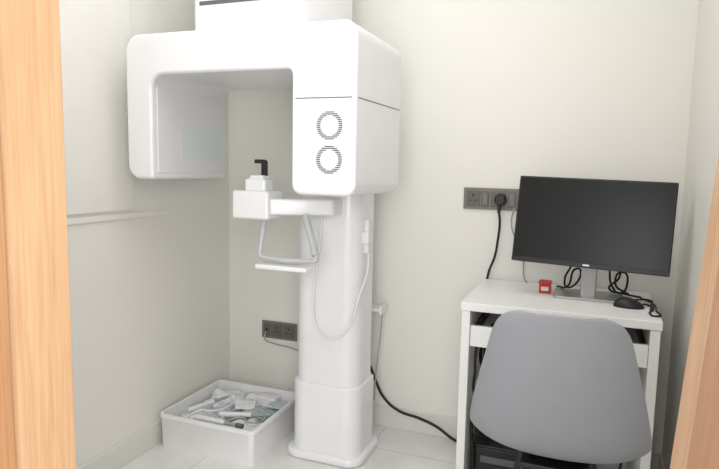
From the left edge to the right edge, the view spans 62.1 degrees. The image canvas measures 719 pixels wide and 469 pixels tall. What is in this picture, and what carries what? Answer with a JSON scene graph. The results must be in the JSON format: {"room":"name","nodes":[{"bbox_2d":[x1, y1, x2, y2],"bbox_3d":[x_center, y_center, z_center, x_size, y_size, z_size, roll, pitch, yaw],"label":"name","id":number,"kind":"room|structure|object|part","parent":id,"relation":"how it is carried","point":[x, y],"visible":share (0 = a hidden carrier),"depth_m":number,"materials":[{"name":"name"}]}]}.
{"room":"radiology room","nodes":[
{"label":"radiology room","id":0,"kind":"room"},
{"bbox_2d":[67,0,229,467],"bbox_3d":[-1.083,-0.337,2.041,0.120,2.600,2.073,4,7,21],"label":"wall","id":1,"kind":"structure","parent":0,"point":[150,298],"depth_m":2.49,"materials":[{"name":"paint"}]},
{"bbox_2d":[59,0,133,214],"bbox_3d":[-1.093,-0.748,1.762,0.010,1.420,1.150,4,7,21],"label":"panel board","id":2,"kind":"object","parent":1,"relation":"attached to","point":[94,34],"visible":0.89,"depth_m":2.16,"materials":[{"name":"white paint"}]},
{"bbox_2d":[67,210,165,224],"bbox_3d":[-1.074,-0.028,1.937,0.007,0.022,1.345,4,7,21],"label":"ledge","id":3,"kind":"object","parent":1,"relation":"attached to","point":[71,221],"depth_m":2.28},
{"bbox_2d":[76,379,231,468],"bbox_3d":[-1.004,0.897,2.268,0.012,0.100,1.842,4,7,21],"label":"baseboard","id":4,"kind":"structure","parent":1,"relation":"attached to","point":[126,451],"depth_m":2.42,"materials":[{"name":"tile"}]},
{"bbox_2d":[120,424,611,468],"bbox_3d":[-0.409,1.147,1.088,3.800,0.100,3.893,4,7,21],"label":"floor","id":5,"kind":"structure","parent":0,"point":[396,448],"depth_m":2.49,"materials":[{"name":"tile"}]},
{"bbox_2d":[160,379,294,465],"bbox_3d":[-0.570,0.828,2.693,0.475,0.158,0.455,4,7,21],"label":"storage bin","id":6,"kind":"object","parent":5,"relation":"on","point":[240,423],"visible":1,"depth_m":2.56,"materials":[{"name":"plastic"}]},
{"bbox_2d":[126,0,456,467],"bbox_3d":[-0.168,-0.115,2.367,1.176,2.120,0.783,4,7,21],"label":"machine","id":7,"kind":"object","parent":5,"relation":"on","point":[345,80],"visible":0.99,"depth_m":2.19,"materials":[{"name":"white plastic"}]},
{"bbox_3d":[-0.662,-0.400,2.359,0.005,0.310,0.407,4,7,21],"label":"sensor panel","id":8,"kind":"part","parent":7,"relation":"part of","materials":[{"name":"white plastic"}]},
{"bbox_3d":[-0.432,-0.828,2.116,0.330,0.029,0.020,4,7,21],"label":"carriage slot frame","id":9,"kind":"part","parent":7,"relation":"part of","materials":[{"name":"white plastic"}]},
{"bbox_3d":[-0.384,-0.187,2.280,0.090,0.055,0.070,4,7,21],"label":"chin post","id":10,"kind":"part","parent":7,"relation":"part of","materials":[{"name":"white plastic"}]},
{"bbox_2d":[250,175,270,178],"bbox_3d":[-0.378,-0.218,2.274,0.060,0.018,0.060,4,7,21],"label":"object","id":11,"kind":"object","parent":7,"relation":"on","point":[251,176],"depth_m":2.25,"materials":[{"name":"white plastic"}]},
{"bbox_3d":[-0.374,-0.252,2.268,0.049,0.067,0.018,4,7,21],"label":"bite rod","id":12,"kind":"part","parent":7,"relation":"part of","materials":[{"name":"black plastic"}]},
{"bbox_3d":[-0.346,-0.441,2.232,0.901,0.549,0.467,4,7,21],"label":"rotating arm","id":13,"kind":"part","parent":7,"relation":"part of","materials":[{"name":"white plastic"}]},
{"bbox_2d":[255,261,314,272],"bbox_3d":[-0.275,0.120,2.195,0.210,0.018,0.080,4,7,21],"label":"tray","id":14,"kind":"object","parent":7,"relation":"on","point":[289,266],"depth_m":2.17,"materials":[{"name":"white plastic"}]},
{"bbox_3d":[-0.259,0.013,2.215,0.246,0.181,0.087,3,7,14],"label":"grip handle","id":15,"kind":"part","parent":7,"relation":"part of","materials":[{"name":"white plastic"}]},
{"bbox_3d":[-0.265,-0.112,2.323,0.360,0.062,0.240,4,7,21],"label":"chin rest arm","id":16,"kind":"part","parent":7,"relation":"part of","materials":[{"name":"white plastic"}]},
{"bbox_2d":[312,216,372,339],"bbox_3d":[-0.069,0.165,2.404,0.212,0.500,0.144,4,7,21],"label":"cable","id":17,"kind":"object","parent":7,"relation":"attached to","point":[340,274],"depth_m":2.38,"materials":[{"name":"white plastic"}]},
{"bbox_2d":[364,219,370,253],"bbox_3d":[0.032,0.007,2.396,0.022,0.140,0.035,4,7,21],"label":"switch","id":18,"kind":"object","parent":7,"relation":"attached to","point":[367,222],"depth_m":2.38,"materials":[{"name":"white plastic"}]},
{"bbox_2d":[474,431,529,468],"bbox_3d":[0.678,0.874,2.325,0.405,0.200,0.374,4,7,21],"label":"desktop computer","id":19,"kind":"object","parent":5,"relation":"on","point":[488,453],"visible":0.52,"depth_m":2.20,"materials":[{"name":"black plastic"}]},
{"bbox_2d":[469,347,621,468],"bbox_3d":[0.709,0.689,2.222,0.546,0.579,0.316,4,7,21],"label":"cable","id":20,"kind":"object","parent":5,"relation":"on","point":[481,349],"visible":0.18,"depth_m":2.19,"materials":[{"name":"black rubber"}]},
{"bbox_2d":[456,279,662,468],"bbox_3d":[0.739,0.605,2.264,0.643,0.750,0.489,4,7,21],"label":"computer desk","id":21,"kind":"object","parent":5,"relation":"on","point":[490,299],"visible":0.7,"depth_m":2.12,"materials":[{"name":"white laminate"}]},
{"bbox_3d":[0.457,0.602,2.376,0.030,0.720,0.485,4,7,21],"label":"panel","id":22,"kind":"part","parent":21,"relation":"part of","materials":[{"name":"white laminate"}]},
{"bbox_3d":[0.475,0.332,2.318,0.012,0.030,0.365,4,7,21],"label":"tray rail","id":23,"kind":"part","parent":21,"relation":"part of","materials":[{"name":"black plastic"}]},
{"bbox_2d":[539,279,551,292],"bbox_3d":[0.716,0.200,2.301,0.047,0.045,0.050,4,7,21],"label":"box","id":24,"kind":"object","parent":21,"relation":"on","point":[544,285],"visible":1,"depth_m":2.28,"materials":[{"name":"plastic"}]},
{"bbox_3d":[0.717,0.183,2.300,0.047,0.011,0.049,4,7,21],"label":"box lid","id":25,"kind":"part","parent":24,"relation":"part of","materials":[{"name":"red plastic"}]},
{"bbox_3d":[0.664,0.377,2.030,0.573,0.075,0.018,4,7,21],"label":"keyboard drawer","id":26,"kind":"part","parent":21,"relation":"part of","materials":[{"name":"white laminate"}]},
{"bbox_2d":[482,313,639,343],"bbox_3d":[0.739,0.374,2.225,0.567,0.018,0.395,4,7,21],"label":"keyboard tray","id":27,"kind":"object","parent":21,"relation":"on","point":[490,318],"depth_m":2.30,"materials":[{"name":"white laminate"}]},
{"bbox_2d":[511,176,678,302],"bbox_3d":[0.858,0.013,2.198,0.532,0.446,0.245,5,7,27],"label":"computer monitor","id":28,"kind":"object","parent":21,"relation":"on","point":[621,226],"visible":0.99,"depth_m":2.11,"materials":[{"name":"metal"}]},
{"bbox_2d":[613,297,661,316],"bbox_3d":[0.965,0.235,2.086,0.144,0.036,0.284,4,7,21],"label":"computer mouse","id":29,"kind":"object","parent":21,"relation":"on","point":[621,302],"visible":1,"depth_m":2.06,"materials":[{"name":"black plastic"}]},
{"bbox_3d":[1.006,0.248,2.072,0.057,0.016,0.284,4,7,21],"label":"mouse cord","id":30,"kind":"part","parent":29,"relation":"part of","materials":[{"name":"black plastic"}]},
{"bbox_3d":[1.000,0.366,2.118,0.012,0.030,0.365,4,7,21],"label":"tray rail","id":31,"kind":"part","parent":21,"relation":"part of","materials":[{"name":"black plastic"}]},
{"bbox_3d":[1.021,0.638,2.160,0.030,0.720,0.485,4,7,21],"label":"panel","id":32,"kind":"part","parent":21,"relation":"part of","materials":[{"name":"white laminate"}]},
{"bbox_2d":[470,310,651,468],"bbox_3d":[0.546,0.601,1.658,0.463,0.896,0.551,4,7,21],"label":"shell chair","id":33,"kind":"object","parent":5,"relation":"on","point":[562,392],"visible":1,"depth_m":1.43,"materials":[{"name":"grey plastic"}]},
{"bbox_3d":[0.487,0.804,1.914,0.024,0.430,0.168,-2,7,-26],"label":"leg","id":34,"kind":"part","parent":33,"relation":"part of","materials":[{"name":"black plastic"}]},
{"bbox_3d":[0.562,0.619,1.703,0.180,0.015,0.240,4,7,21],"label":"mount plate","id":35,"kind":"part","parent":33,"relation":"part of","materials":[{"name":"black plastic"}]},
{"bbox_3d":[0.736,0.820,1.819,0.168,0.430,0.024,-2,7,-22],"label":"leg","id":36,"kind":"part","parent":33,"relation":"part of","materials":[{"name":"black plastic"}]},
{"bbox_2d":[228,0,698,452],"bbox_3d":[0.314,-0.382,2.675,2.269,2.600,0.120,4,7,21],"label":"wall","id":37,"kind":"structure","parent":0,"point":[495,93],"depth_m":2.55,"materials":[{"name":"paint"}]},
{"bbox_2d":[262,320,298,351],"bbox_3d":[-0.286,0.525,2.923,0.450,0.164,0.036,4,7,21],"label":"wall socket","id":38,"kind":"object","parent":37,"relation":"attached to","point":[270,329],"visible":0.85,"depth_m":2.97,"materials":[{"name":"grey plastic"}]},
{"bbox_3d":[-0.400,0.479,2.976,0.195,0.088,0.010,4,7,21],"label":"plate","id":39,"kind":"part","parent":38,"relation":"part of","materials":[{"name":"grey plastic"}]},
{"bbox_2d":[231,379,661,468],"bbox_3d":[0.271,0.866,2.756,2.017,0.100,0.012,4,7,21],"label":"baseboard","id":40,"kind":"structure","parent":37,"relation":"attached to","point":[386,416],"depth_m":2.75,"materials":[{"name":"tile"}]},
{"bbox_2d":[463,187,526,282],"bbox_3d":[0.570,0.149,2.536,0.289,0.687,0.062,4,7,21],"label":"wall socket","id":41,"kind":"object","parent":37,"relation":"attached to","point":[498,199],"visible":0.85,"depth_m":2.52,"materials":[{"name":"black plastic"}]},
{"bbox_3d":[0.560,-0.151,2.535,0.234,0.091,0.010,4,7,21],"label":"plate","id":42,"kind":"part","parent":41,"relation":"part of","materials":[{"name":"grey plastic"}]},
{"bbox_3d":[0.566,0.196,2.546,0.025,0.592,0.065,-3,8,-34],"label":"plug cord","id":43,"kind":"part","parent":41,"relation":"part of","materials":[{"name":"black plastic"}]},
{"bbox_2d":[662,0,718,468],"bbox_3d":[0.921,-0.208,1.276,0.120,2.600,2.073,4,7,21],"label":"wall","id":44,"kind":"structure","parent":0,"point":[702,155],"depth_m":2.03,"materials":[{"name":"paint"}]},
{"bbox_2d":[658,454,665,468],"bbox_3d":[0.875,1.019,1.545,0.012,0.100,1.830,4,7,21],"label":"baseboard","id":45,"kind":"structure","parent":44,"relation":"attached to","point":[661,465],"depth_m":2.33,"materials":[{"name":"tile"}]},
{"bbox_3d":[-0.952,-0.215,1.010,0.871,2.600,0.191,4,7,21],"label":"wall","id":46,"kind":"structure","parent":0,"visible":0},
{"bbox_2d":[0,142,15,468],"bbox_3d":[-0.552,0.067,0.823,0.041,2.100,0.115,4,7,21],"label":"door frame","id":47,"kind":"object","parent":46,"relation":"attached to","point":[7,431],"visible":1,"depth_m":0.87,"materials":[{"name":"brown wood"}]},
{"bbox_2d":[0,0,75,468],"bbox_3d":[-0.513,0.055,0.931,0.035,2.100,0.116,4,7,21],"label":"door frame","id":48,"kind":"structure","parent":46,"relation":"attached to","point":[31,99],"depth_m":0.92,"materials":[{"name":"brown wood"}]},
{"bbox_3d":[0.517,-0.120,0.450,0.036,2.600,0.191,4,7,21],"label":"wall","id":49,"kind":"structure","parent":0,"visible":0},
{"bbox_2d":[670,157,718,468],"bbox_3d":[0.401,0.114,0.582,0.246,2.100,0.116,4,7,21],"label":"door frame","id":50,"kind":"structure","parent":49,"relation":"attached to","point":[710,262],"depth_m":0.62,"materials":[{"name":"brown wood"}]},
{"bbox_2d":[686,268,718,468],"bbox_3d":[0.356,0.125,0.476,0.252,2.100,0.115,4,7,21],"label":"door frame","id":51,"kind":"object","parent":49,"relation":"attached to","point":[704,445],"visible":1,"depth_m":0.52,"materials":[{"name":"brown wood"}]}
]}

